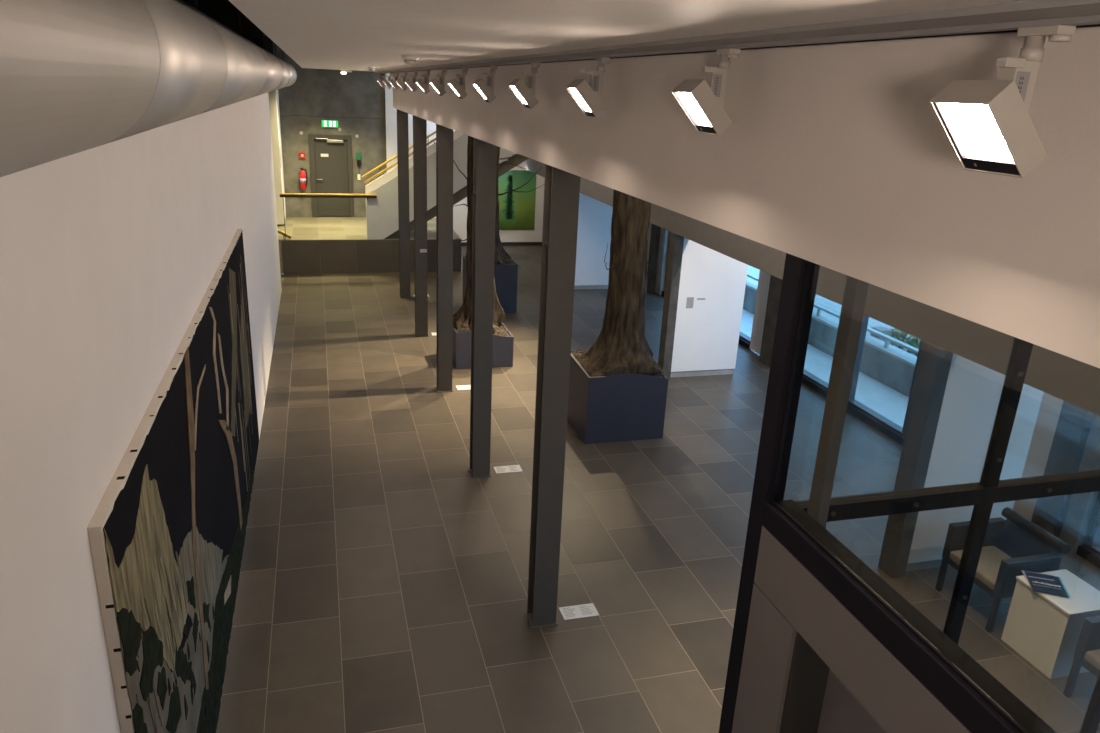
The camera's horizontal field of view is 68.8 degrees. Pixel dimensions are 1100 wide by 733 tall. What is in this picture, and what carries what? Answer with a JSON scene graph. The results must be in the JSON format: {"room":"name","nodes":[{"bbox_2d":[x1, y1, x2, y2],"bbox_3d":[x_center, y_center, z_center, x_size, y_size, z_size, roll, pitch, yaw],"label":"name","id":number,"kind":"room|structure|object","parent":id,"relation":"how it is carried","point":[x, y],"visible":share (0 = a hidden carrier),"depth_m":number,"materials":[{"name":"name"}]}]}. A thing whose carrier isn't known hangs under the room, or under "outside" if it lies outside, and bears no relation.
{"room":"museum","nodes":[
{"label":"museum","id":0,"kind":"room"},
{"bbox_2d":[0,0,281,732],"bbox_3d":[-3.162,-0.858,7.581,0.200,5.400,20.000,-3,20,-15],"label":"wall","id":1,"kind":"structure","parent":0,"point":[109,252],"depth_m":3.04,"materials":[{"name":"white paint"}]},
{"bbox_2d":[87,229,258,732],"bbox_3d":[-2.599,0.743,6.316,0.056,2.551,6.476,-3,20,-15],"label":"painting","id":2,"kind":"object","parent":1,"relation":"attached to","point":[167,532],"visible":1,"depth_m":4.62,"materials":[{"name":"fabric"}]},
{"bbox_2d":[264,35,285,223],"bbox_3d":[-6.951,-5.947,20.343,0.200,4.440,1.490,-3,20,-15],"label":"wall","id":3,"kind":"structure","parent":0,"point":[273,95],"depth_m":19.88,"materials":[{"name":"white paint"}]},
{"bbox_2d":[276,45,386,216],"bbox_3d":[-6.635,-5.808,21.457,4.430,5.400,0.250,-3,20,-15],"label":"wall","id":4,"kind":"structure","parent":0,"point":[356,99],"depth_m":21.31,"materials":[{"name":"concrete"}]},
{"bbox_2d":[299,152,304,158],"bbox_3d":[-6.591,-5.617,21.370,0.150,0.160,0.055,-3,20,-15],"label":"button","id":5,"kind":"object","parent":4,"relation":"attached to","point":[301,154],"visible":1,"depth_m":21.35,"materials":[{"name":"red plastic"}]},
{"bbox_2d":[300,168,306,189],"bbox_3d":[-6.613,-5.020,21.501,0.191,0.565,0.166,16,23,34],"label":"fire extinguisher","id":6,"kind":"object","parent":4,"relation":"attached to","point":[303,176],"visible":1,"depth_m":21.46,"materials":[{"name":"red metal"}]},
{"bbox_2d":[321,120,337,127],"bbox_3d":[-5.834,-6.433,21.288,0.420,0.180,0.078,-3,20,-15],"label":"exit sign","id":7,"kind":"object","parent":4,"relation":"attached to","point":[325,123],"visible":1,"depth_m":21.25,"materials":[{"name":"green plastic"}]},
{"bbox_2d":[308,134,353,216],"bbox_3d":[-5.923,-5.156,21.796,1.120,2.190,0.180,-3,20,-15],"label":"door","id":8,"kind":"structure","parent":4,"relation":"in","point":[331,164],"depth_m":21.77,"materials":[{"name":"grey paint"}]},
{"bbox_2d":[356,152,360,165],"bbox_3d":[-5.188,-5.518,21.817,0.120,0.575,0.060,-3,20,-15],"label":"box","id":9,"kind":"object","parent":4,"relation":"attached to","point":[358,154],"visible":1,"depth_m":21.75,"materials":[{"name":"green plastic"}]},
{"bbox_2d":[277,217,461,244],"bbox_3d":[-5.498,-3.505,20.612,5.950,0.120,3.370,-3,20,-15],"label":"floor","id":10,"kind":"structure","parent":0,"point":[299,228],"depth_m":20.37,"materials":[{"name":"tile"}]},
{"bbox_2d":[278,229,291,238],"bbox_3d":[-6.361,-3.171,18.707,0.666,0.413,0.055,-3,20,-15],"label":"handrail","id":11,"kind":"object","parent":10,"relation":"on","point":[279,231],"visible":0.53,"depth_m":18.77,"materials":[{"name":"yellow wood"}]},
{"bbox_2d":[280,193,376,239],"bbox_3d":[-5.157,-3.503,18.819,2.170,1.074,0.063,-3,20,-15],"label":"guard rail","id":12,"kind":"object","parent":10,"relation":"on","point":[299,195],"visible":1,"depth_m":18.61,"materials":[{"name":"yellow wood"}]},
{"bbox_2d":[361,131,527,238],"bbox_3d":[-2.487,-5.202,19.755,4.179,3.906,1.306,-3,20,-15],"label":"staircase","id":13,"kind":"structure","parent":10,"relation":"on","point":[382,221],"depth_m":19.19,"materials":[{"name":"grey paint"}]},
{"bbox_2d":[279,239,460,273],"bbox_3d":[-5.516,-3.171,20.715,5.940,0.799,3.390,-3,20,-15],"label":"wall","id":14,"kind":"structure","parent":0,"point":[295,256],"depth_m":19.25,"materials":[{"name":"grey paint"}]},
{"bbox_2d":[385,74,544,241],"bbox_3d":[-1.616,-6.038,22.799,5.970,5.400,0.250,-3,20,-15],"label":"wall","id":15,"kind":"structure","parent":0,"point":[460,212],"depth_m":22.99,"materials":[{"name":"paint"}]},
{"bbox_2d":[461,242,541,245],"bbox_3d":[-1.100,-3.615,23.672,4.140,0.100,0.020,-3,20,-15],"label":"baseboard","id":16,"kind":"structure","parent":15,"relation":"attached to","point":[463,243],"depth_m":23.70,"materials":[{"name":"paint"}]},
{"bbox_2d":[498,170,535,228],"bbox_3d":[-1.208,-4.805,23.196,1.610,1.690,0.052,-3,20,-15],"label":"painting","id":17,"kind":"object","parent":15,"relation":"attached to","point":[516,209],"visible":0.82,"depth_m":23.24},
{"bbox_2d":[453,136,525,330],"bbox_3d":[-0.977,-2.586,12.897,1.354,3.988,0.880,-3,20,-15],"label":"bare tree","id":18,"kind":"object","parent":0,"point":[464,313],"visible":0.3,"depth_m":13.08,"materials":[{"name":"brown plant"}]},
{"bbox_2d":[229,0,1032,71],"bbox_3d":[-1.710,-3.266,7.586,1.495,0.687,20.800,-3,20,-15],"label":"ceiling","id":19,"kind":"structure","parent":0,"point":[354,35],"depth_m":2.49,"materials":[{"name":"paint"}]},
{"bbox_2d":[340,70,351,73],"bbox_3d":[-4.333,-6.256,17.068,0.240,0.078,0.150,-3,20,-15],"label":"emergency light","id":20,"kind":"object","parent":19,"relation":"attached to","point":[341,71],"visible":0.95,"depth_m":17.00,"materials":[{"name":"white plastic"}]},
{"bbox_2d":[401,55,418,64],"bbox_3d":[-1.070,-2.342,6.143,0.130,0.060,0.130,-3,20,-15],"label":"smoke detector","id":21,"kind":"object","parent":19,"relation":"attached to","point":[407,59],"visible":0.99,"depth_m":6.11,"materials":[{"name":"white plastic"}]},
{"bbox_2d":[216,245,1099,732],"bbox_3d":[0.206,0.620,11.916,8.460,0.120,25.100,-3,20,-15],"label":"floor","id":22,"kind":"structure","parent":0,"point":[383,584],"depth_m":8.20,"materials":[{"name":"grey tile"}]},
{"bbox_2d":[397,109,410,297],"bbox_3d":[-3.067,-3.360,16.855,0.240,3.889,0.230,-3,20,-15],"label":"steel column","id":23,"kind":"structure","parent":22,"relation":"on","point":[402,117],"depth_m":16.75,"materials":[{"name":"metal"}]},
{"bbox_2d":[413,115,428,336],"bbox_3d":[-2.292,-2.416,14.225,0.240,3.889,0.230,-3,20,-15],"label":"steel column","id":24,"kind":"structure","parent":22,"relation":"on","point":[419,124],"depth_m":14.10,"materials":[{"name":"metal"}]},
{"bbox_2d":[436,124,452,392],"bbox_3d":[-1.527,-1.485,11.631,0.240,3.889,0.230,-3,20,-15],"label":"steel column","id":25,"kind":"structure","parent":22,"relation":"on","point":[444,135],"depth_m":11.50,"materials":[{"name":"metal"}]},
{"bbox_2d":[456,385,470,389],"bbox_3d":[-1.276,0.322,12.386,0.325,0.006,0.180,-3,20,-15],"label":"label","id":26,"kind":"object","parent":22,"relation":"on","point":[462,387],"visible":0.61,"depth_m":12.37,"materials":[{"name":"white paper"}]},
{"bbox_2d":[468,138,496,477],"bbox_3d":[-0.762,-0.554,9.037,0.240,3.889,0.230,-3,20,-15],"label":"steel column","id":27,"kind":"structure","parent":22,"relation":"on","point":[485,154],"depth_m":8.92,"materials":[{"name":"metal"}]},
{"bbox_2d":[452,314,513,369],"bbox_3d":[-1.189,-0.490,13.587,0.950,0.765,0.960,-3,20,-15],"label":"plinth","id":28,"kind":"object","parent":22,"relation":"on","point":[503,340],"visible":0.4,"depth_m":13.20,"materials":[{"name":"blue paint"}]},
{"bbox_2d":[462,254,517,312],"bbox_3d":[-1.262,-1.786,16.750,0.960,1.144,0.980,-3,20,-15],"label":"plinth","id":29,"kind":"object","parent":22,"relation":"on","point":[505,275],"visible":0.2,"depth_m":16.39,"materials":[{"name":"blue paint"}]},
{"bbox_2d":[494,465,522,473],"bbox_3d":[-0.511,1.253,9.792,0.325,0.006,0.180,-3,20,-15],"label":"label","id":30,"kind":"object","parent":22,"relation":"on","point":[513,468],"visible":1,"depth_m":9.79,"materials":[{"name":"white paper"}]},
{"bbox_2d":[494,146,543,264],"bbox_3d":[-0.844,-3.840,15.937,1.536,3.590,0.860,6,19,11],"label":"bare tree","id":31,"kind":"object","parent":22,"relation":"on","point":[499,250],"visible":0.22,"depth_m":16.21,"materials":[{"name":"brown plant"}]},
{"bbox_2d":[525,164,580,628],"bbox_3d":[0.009,0.383,6.425,0.240,3.889,0.230,-3,20,-15],"label":"steel column","id":32,"kind":"structure","parent":22,"relation":"on","point":[561,188],"depth_m":6.28,"materials":[{"name":"metal"}]},
{"bbox_2d":[559,603,598,619],"bbox_3d":[0.259,2.190,7.180,0.325,0.006,0.180,-3,20,-15],"label":"label","id":33,"kind":"object","parent":22,"relation":"on","point":[584,610],"visible":1,"depth_m":7.17,"materials":[{"name":"white paper"}]},
{"bbox_2d":[574,193,648,289],"bbox_3d":[1.333,-2.962,18.626,1.970,2.372,0.090,-3,20,-15],"label":"display panel","id":34,"kind":"object","parent":22,"relation":"on","point":[594,216],"visible":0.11,"depth_m":18.53,"materials":[{"name":"white paint"}]},
{"bbox_2d":[567,350,667,443],"bbox_3d":[0.883,0.328,11.018,1.110,1.076,1.000,-3,20,-15],"label":"planter","id":35,"kind":"object","parent":22,"relation":"on","point":[619,407],"visible":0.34,"depth_m":10.61,"materials":[{"name":"blue paint"}]},
{"bbox_2d":[579,189,664,375],"bbox_3d":[0.968,-1.777,10.339,1.030,3.677,1.012,-3,20,-15],"label":"bare tree","id":36,"kind":"object","parent":35,"relation":"on","point":[621,346],"visible":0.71,"depth_m":10.37,"materials":[{"name":"brown plant"}]},
{"bbox_2d":[658,232,683,378],"bbox_3d":[1.922,-0.944,12.853,0.150,2.374,0.220,-3,20,-15],"label":"concrete column","id":37,"kind":"structure","parent":22,"relation":"on","point":[675,251],"depth_m":12.75,"materials":[{"name":"grey concrete"}]},
{"bbox_2d":[670,238,747,377],"bbox_3d":[2.576,-0.975,13.035,1.190,2.372,0.090,-3,20,-15],"label":"wall","id":38,"kind":"structure","parent":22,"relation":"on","point":[706,337],"depth_m":13.03,"materials":[{"name":"white paint"}]},
{"bbox_2d":[686,297,693,307],"bbox_3d":[2.242,-1.021,12.866,0.120,0.180,0.006,-3,20,-15],"label":"wall label","id":39,"kind":"object","parent":38,"relation":"attached to","point":[690,300],"visible":1,"depth_m":12.86,"materials":[{"name":"grey plastic"}]},
{"bbox_2d":[807,275,868,528],"bbox_3d":[1.008,1.455,3.455,0.048,3.889,0.070,-3,20,-15],"label":"steel post","id":40,"kind":"object","parent":22,"relation":"on","point":[855,291],"visible":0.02,"depth_m":2.97,"materials":[{"name":"grey metal"}]},
{"bbox_2d":[719,253,1056,732],"bbox_3d":[1.407,2.162,1.461,0.116,3.889,4.490,-3,20,-15],"label":"window frame","id":41,"kind":"structure","parent":22,"relation":"on","point":[976,698],"depth_m":2.79,"materials":[{"name":"black metal"}]},
{"bbox_2d":[878,342,952,577],"bbox_3d":[3.460,0.928,7.638,0.150,2.374,0.220,-3,20,-15],"label":"concrete column","id":42,"kind":"structure","parent":22,"relation":"on","point":[935,361],"depth_m":7.51,"materials":[{"name":"grey concrete"}]},
{"bbox_2d":[794,337,1099,732],"bbox_3d":[2.563,1.016,3.861,3.500,4.590,0.069,-3,20,-15],"label":"window frame","id":43,"kind":"structure","parent":22,"relation":"on","point":[990,490],"depth_m":3.46,"materials":[{"name":"black metal"}]},
{"bbox_2d":[906,353,1043,570],"bbox_3d":[4.124,0.896,7.822,1.210,2.372,0.090,-3,20,-15],"label":"wall","id":44,"kind":"structure","parent":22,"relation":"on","point":[973,390],"depth_m":7.71,"materials":[{"name":"white paint"}]},
{"bbox_2d":[935,507,1070,632],"bbox_3d":[4.154,1.857,7.415,0.679,0.824,0.700,-3,20,-15],"label":"armchair","id":45,"kind":"object","parent":22,"relation":"on","point":[1015,544],"visible":0.77,"depth_m":7.36,"materials":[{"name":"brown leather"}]},
{"bbox_2d":[949,546,1010,589],"bbox_3d":[4.078,1.846,7.389,0.510,0.083,0.550,-3,20,-15],"label":"seat cushion","id":46,"kind":"object","parent":45,"relation":"on","point":[990,559],"depth_m":7.43,"materials":[{"name":"beige fabric"}]},
{"bbox_2d":[1001,569,1099,678],"bbox_3d":[4.307,2.172,6.807,0.540,0.640,0.540,-3,20,-15],"label":"side table","id":47,"kind":"object","parent":22,"relation":"on","point":[1044,629],"visible":0.89,"depth_m":6.65,"materials":[{"name":"white laminate"}]},
{"bbox_2d":[1022,570,1053,589],"bbox_3d":[4.170,1.826,6.794,0.250,0.009,0.290,7,19,11],"label":"brochure","id":48,"kind":"object","parent":47,"relation":"on","point":[1023,572],"visible":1,"depth_m":6.89,"materials":[{"name":"white paper"}]},
{"bbox_2d":[1024,571,1069,597],"bbox_3d":[4.178,1.829,6.759,0.271,0.009,0.300,8,20,15],"label":"brochure","id":49,"kind":"object","parent":48,"relation":"on","point":[1043,583],"visible":1,"depth_m":6.75,"materials":[{"name":"blue paper"}]},
{"bbox_2d":[1063,616,1099,697],"bbox_3d":[4.544,2.332,6.091,0.679,0.824,0.700,-3,20,-15],"label":"armchair","id":50,"kind":"object","parent":22,"relation":"on","point":[1087,651],"visible":1,"depth_m":6.23,"materials":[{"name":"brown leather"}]},
{"bbox_2d":[1084,649,1099,670],"bbox_3d":[4.468,2.321,6.065,0.510,0.083,0.550,-3,20,-15],"label":"seat cushion","id":51,"kind":"object","parent":50,"relation":"on","point":[1091,656],"depth_m":6.20,"materials":[{"name":"beige fabric"}]},
{"bbox_2d":[400,27,1099,732],"bbox_3d":[-0.563,-1.014,8.263,0.256,5.280,19.950,-3,20,-15],"label":"wall","id":52,"kind":"structure","parent":0,"point":[787,599],"depth_m":2.81,"materials":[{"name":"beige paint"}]},
{"bbox_2d":[375,0,1099,72],"bbox_3d":[-0.845,-3.301,7.828,0.304,0.702,20.800,-3,20,-15],"label":"track lighting rail","id":53,"kind":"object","parent":52,"relation":"attached to","point":[1035,9],"depth_m":1.99,"materials":[{"name":"white metal"}]},
{"bbox_2d":[384,15,1099,72],"bbox_3d":[-0.788,-2.967,7.965,0.152,0.012,20.600,-3,20,-15],"label":"track","id":54,"kind":"object","parent":52,"relation":"attached to","point":[1083,21],"visible":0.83,"depth_m":2.21,"materials":[{"name":"black metal"}]},
{"bbox_2d":[377,73,385,87],"bbox_3d":[-3.518,-5.980,16.800,0.184,0.298,0.168,-3,20,-15],"label":"track spotlight","id":55,"kind":"object","parent":54,"relation":"attached to","point":[379,80],"visible":0.87,"depth_m":16.76,"materials":[{"name":"white metal"}]},
{"bbox_2d":[382,73,391,88],"bbox_3d":[-3.147,-5.528,15.541,0.184,0.298,0.168,-3,20,-15],"label":"track spotlight","id":56,"kind":"object","parent":54,"relation":"attached to","point":[385,81],"visible":0.83,"depth_m":15.50,"materials":[{"name":"white metal"}]},
{"bbox_2d":[389,72,398,89],"bbox_3d":[-2.776,-5.077,14.283,0.184,0.298,0.168,-3,20,-15],"label":"track spotlight","id":57,"kind":"object","parent":54,"relation":"attached to","point":[391,81],"visible":0.93,"depth_m":14.24,"materials":[{"name":"white metal"}]},
{"bbox_2d":[396,72,407,90],"bbox_3d":[-2.405,-4.625,13.024,0.184,0.298,0.168,-3,20,-15],"label":"track spotlight","id":58,"kind":"object","parent":54,"relation":"attached to","point":[403,85],"visible":0.94,"depth_m":12.99,"materials":[{"name":"white metal"}]},
{"bbox_2d":[404,71,417,91],"bbox_3d":[-2.034,-4.173,11.765,0.184,0.298,0.168,-3,20,-15],"label":"track spotlight","id":59,"kind":"object","parent":54,"relation":"attached to","point":[412,85],"visible":0.98,"depth_m":11.73,"materials":[{"name":"white metal"}]},
{"bbox_2d":[415,70,430,93],"bbox_3d":[-1.662,-3.721,10.506,0.184,0.298,0.168,-3,20,-15],"label":"track spotlight","id":60,"kind":"object","parent":54,"relation":"attached to","point":[424,86],"visible":1,"depth_m":10.47,"materials":[{"name":"white metal"}]},
{"bbox_2d":[429,69,446,95],"bbox_3d":[-1.291,-3.270,9.247,0.184,0.298,0.168,-3,20,-15],"label":"track spotlight","id":61,"kind":"object","parent":54,"relation":"attached to","point":[439,87],"visible":1,"depth_m":9.22,"materials":[{"name":"white metal"}]},
{"bbox_2d":[447,67,467,98],"bbox_3d":[-0.920,-2.818,7.988,0.184,0.298,0.168,-3,20,-15],"label":"track spotlight","id":62,"kind":"object","parent":54,"relation":"attached to","point":[458,88],"visible":1,"depth_m":7.96,"materials":[{"name":"white metal"}]},
{"bbox_2d":[472,65,496,102],"bbox_3d":[-0.548,-2.366,6.729,0.184,0.298,0.168,-3,20,-15],"label":"track spotlight","id":63,"kind":"object","parent":54,"relation":"attached to","point":[486,91],"visible":1,"depth_m":6.70,"materials":[{"name":"white metal"}]},
{"bbox_2d":[508,62,540,108],"bbox_3d":[-0.177,-1.914,5.471,0.184,0.298,0.168,-3,20,-15],"label":"track spotlight","id":64,"kind":"object","parent":54,"relation":"attached to","point":[524,93],"visible":1,"depth_m":5.44,"materials":[{"name":"white metal"}]},
{"bbox_2d":[511,86,525,102],"bbox_3d":[-0.205,-1.859,5.478,0.105,0.118,0.152,-3,20,-15],"label":"diffuser","id":65,"kind":"object","parent":64,"relation":"attached to","point":[520,91],"depth_m":5.42,"materials":[{"name":"white plastic"}]},
{"bbox_2d":[566,57,609,117],"bbox_3d":[0.194,-1.463,4.212,0.184,0.298,0.168,-3,20,-15],"label":"track spotlight","id":66,"kind":"object","parent":54,"relation":"attached to","point":[587,96],"visible":1,"depth_m":4.18,"materials":[{"name":"white metal"}]},
{"bbox_2d":[570,88,590,110],"bbox_3d":[0.166,-1.407,4.219,0.105,0.118,0.152,-3,20,-15],"label":"diffuser","id":67,"kind":"object","parent":66,"relation":"attached to","point":[582,96],"depth_m":4.19,"materials":[{"name":"white plastic"}]},
{"bbox_2d":[671,48,740,134],"bbox_3d":[0.565,-1.011,2.953,0.184,0.298,0.168,-3,20,-15],"label":"track spotlight","id":68,"kind":"object","parent":54,"relation":"attached to","point":[702,100],"visible":1,"depth_m":2.92,"materials":[{"name":"white metal"}]},
{"bbox_2d":[678,93,710,124],"bbox_3d":[0.537,-0.955,2.960,0.105,0.118,0.152,-3,20,-15],"label":"diffuser","id":69,"kind":"object","parent":68,"relation":"attached to","point":[697,106],"depth_m":2.95,"materials":[{"name":"white plastic"}]},
{"bbox_2d":[930,24,1075,177],"bbox_3d":[0.936,-0.559,1.694,0.184,0.298,0.168,-3,20,-15],"label":"track spotlight","id":70,"kind":"object","parent":54,"relation":"attached to","point":[988,125],"visible":1,"depth_m":1.67,"materials":[{"name":"white metal"}]},
{"bbox_2d":[940,103,1012,160],"bbox_3d":[0.908,-0.503,1.701,0.105,0.118,0.152,-3,20,-15],"label":"diffuser","id":71,"kind":"object","parent":70,"relation":"attached to","point":[975,131],"depth_m":1.70,"materials":[{"name":"white plastic"}]},
{"bbox_2d":[392,28,1099,367],"bbox_3d":[-0.612,-2.511,7.712,0.008,0.682,19.950,-3,20,-15],"label":"fascia","id":72,"kind":"object","parent":52,"relation":"attached to","point":[840,158],"depth_m":2.43,"materials":[{"name":"paint"}]},
{"bbox_2d":[779,632,885,732],"bbox_3d":[1.082,2.344,2.880,0.200,2.587,1.079,-3,20,-15],"label":"door","id":73,"kind":"structure","parent":52,"relation":"in","point":[816,700],"depth_m":3.01,"materials":[{"name":"beige paint"}]},
{"bbox_2d":[518,159,1099,415],"bbox_3d":[2.370,-2.799,11.245,0.270,2.215,24.950,-3,20,-15],"label":"beam","id":74,"kind":"structure","parent":0,"point":[1070,380],"depth_m":7.42,"materials":[{"name":"grey paint"}]},
{"bbox_2d":[647,223,1063,520],"bbox_3d":[4.036,-1.501,13.839,0.200,2.930,11.780,-3,20,-15],"label":"wall panels","id":75,"kind":"object","parent":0,"point":[1047,419],"visible":0.15,"depth_m":9.00,"materials":[{"name":"white paint"}]},
{"bbox_2d":[647,224,1093,537],"bbox_3d":[3.949,-1.354,13.430,0.099,2.950,11.570,-3,20,-15],"label":"wall","id":76,"kind":"structure","parent":0,"point":[1074,423],"depth_m":8.58,"materials":[{"name":"paint"}]},
{"bbox_2d":[647,227,1099,553],"bbox_3d":[4.470,-1.787,12.226,0.300,4.600,24.950,-3,20,-15],"label":"wall","id":77,"kind":"structure","parent":0,"point":[1081,506],"depth_m":8.43,"materials":[{"name":"paint"}]},
{"bbox_2d":[661,291,750,349],"bbox_3d":[3.167,-1.029,16.757,0.060,0.100,4.130,-3,20,-15],"label":"trim","id":78,"kind":"structure","parent":77,"relation":"attached to","point":[742,342],"depth_m":15.08,"materials":[{"name":"black metal"}]},
{"bbox_2d":[664,233,759,342],"bbox_3d":[3.326,-2.379,16.319,0.140,2.950,4.130,-3,20,-15],"label":"window","id":79,"kind":"structure","parent":77,"relation":"in","point":[742,335],"depth_m":15.26,"materials":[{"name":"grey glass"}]},
{"bbox_2d":[802,375,903,445],"bbox_3d":[4.697,0.833,11.569,0.060,0.100,4.970,-3,20,-15],"label":"trim","id":80,"kind":"structure","parent":77,"relation":"attached to","point":[858,413],"depth_m":11.77,"materials":[{"name":"black metal"}]},
{"bbox_2d":[803,315,925,436],"bbox_3d":[4.856,-0.518,11.131,0.140,2.950,4.970,-3,20,-15],"label":"window","id":81,"kind":"structure","parent":77,"relation":"in","point":[901,430],"depth_m":11.88,"materials":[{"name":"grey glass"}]},
{"bbox_2d":[1076,545,1099,567],"bbox_3d":[6.616,3.168,5.062,0.060,0.100,7.580,-3,20,-15],"label":"trim","id":82,"kind":"structure","parent":77,"relation":"attached to","point":[1083,551],"depth_m":8.37,"materials":[{"name":"black metal"}]},
{"bbox_2d":[1083,491,1099,554],"bbox_3d":[6.775,1.817,4.624,0.140,2.950,7.580,-3,20,-15],"label":"window","id":83,"kind":"structure","parent":77,"relation":"in","point":[1092,539],"depth_m":8.37,"materials":[{"name":"clear glass"}]},
{"label":"outside","id":84,"kind":"structure","parent":0,"visible":0},
{"bbox_2d":[747,265,918,355],"bbox_3d":[14.687,-1.597,20.297,20.740,0.680,50.000,-3,20,-15],"label":"floor","id":85,"kind":"structure","parent":84,"point":[820,300],"depth_m":17.10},
{"bbox_2d":[870,327,891,343],"bbox_3d":[5.830,-0.478,14.200,0.250,0.400,0.250,-3,20,-15],"label":"concrete block","id":86,"kind":"object","parent":85,"relation":"on","point":[884,330],"visible":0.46,"depth_m":14.07,"materials":[{"name":"grey concrete"}]},
{"bbox_2d":[890,328,912,352],"bbox_3d":[6.248,-0.522,14.254,0.488,0.495,0.486,-3,20,-15],"label":"shrub","id":87,"kind":"object","parent":85,"relation":"on","point":[897,334],"visible":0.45,"depth_m":14.22,"materials":[{"name":"green plant"}]},
{"bbox_2d":[906,336,920,355],"bbox_3d":[6.352,-0.370,13.880,0.453,0.458,0.431,-3,20,-15],"label":"shrub","id":88,"kind":"object","parent":85,"relation":"on","point":[914,342],"visible":0.34,"depth_m":13.82,"materials":[{"name":"green plant"}]},
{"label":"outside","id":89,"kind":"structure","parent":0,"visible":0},
{"bbox_2d":[740,309,908,426],"bbox_3d":[5.192,0.632,12.784,1.160,0.230,28.000,-3,20,-15],"label":"floor","id":90,"kind":"structure","parent":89,"point":[886,401],"depth_m":13.26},
{"bbox_2d":[743,273,918,396],"bbox_3d":[5.897,0.237,12.850,0.330,0.995,28.000,-3,20,-15],"label":"parapet","id":91,"kind":"object","parent":90,"relation":"on","point":[894,367],"visible":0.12,"depth_m":13.72,"materials":[{"name":"concrete"}]},
{"bbox_3d":[-0.374,-4.449,9.926,10.600,0.100,25.500,-3,20,-15],"label":"ceiling","id":92,"kind":"structure","parent":0,"visible":0},
{"bbox_2d":[0,0,296,176],"bbox_3d":[-3.039,-3.297,8.084,0.522,1.110,22.226,-3,20,-15],"label":"ventilation duct","id":93,"kind":"object","parent":92,"relation":"hanging from","point":[76,76],"visible":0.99,"depth_m":1.57,"materials":[{"name":"silver metal"}]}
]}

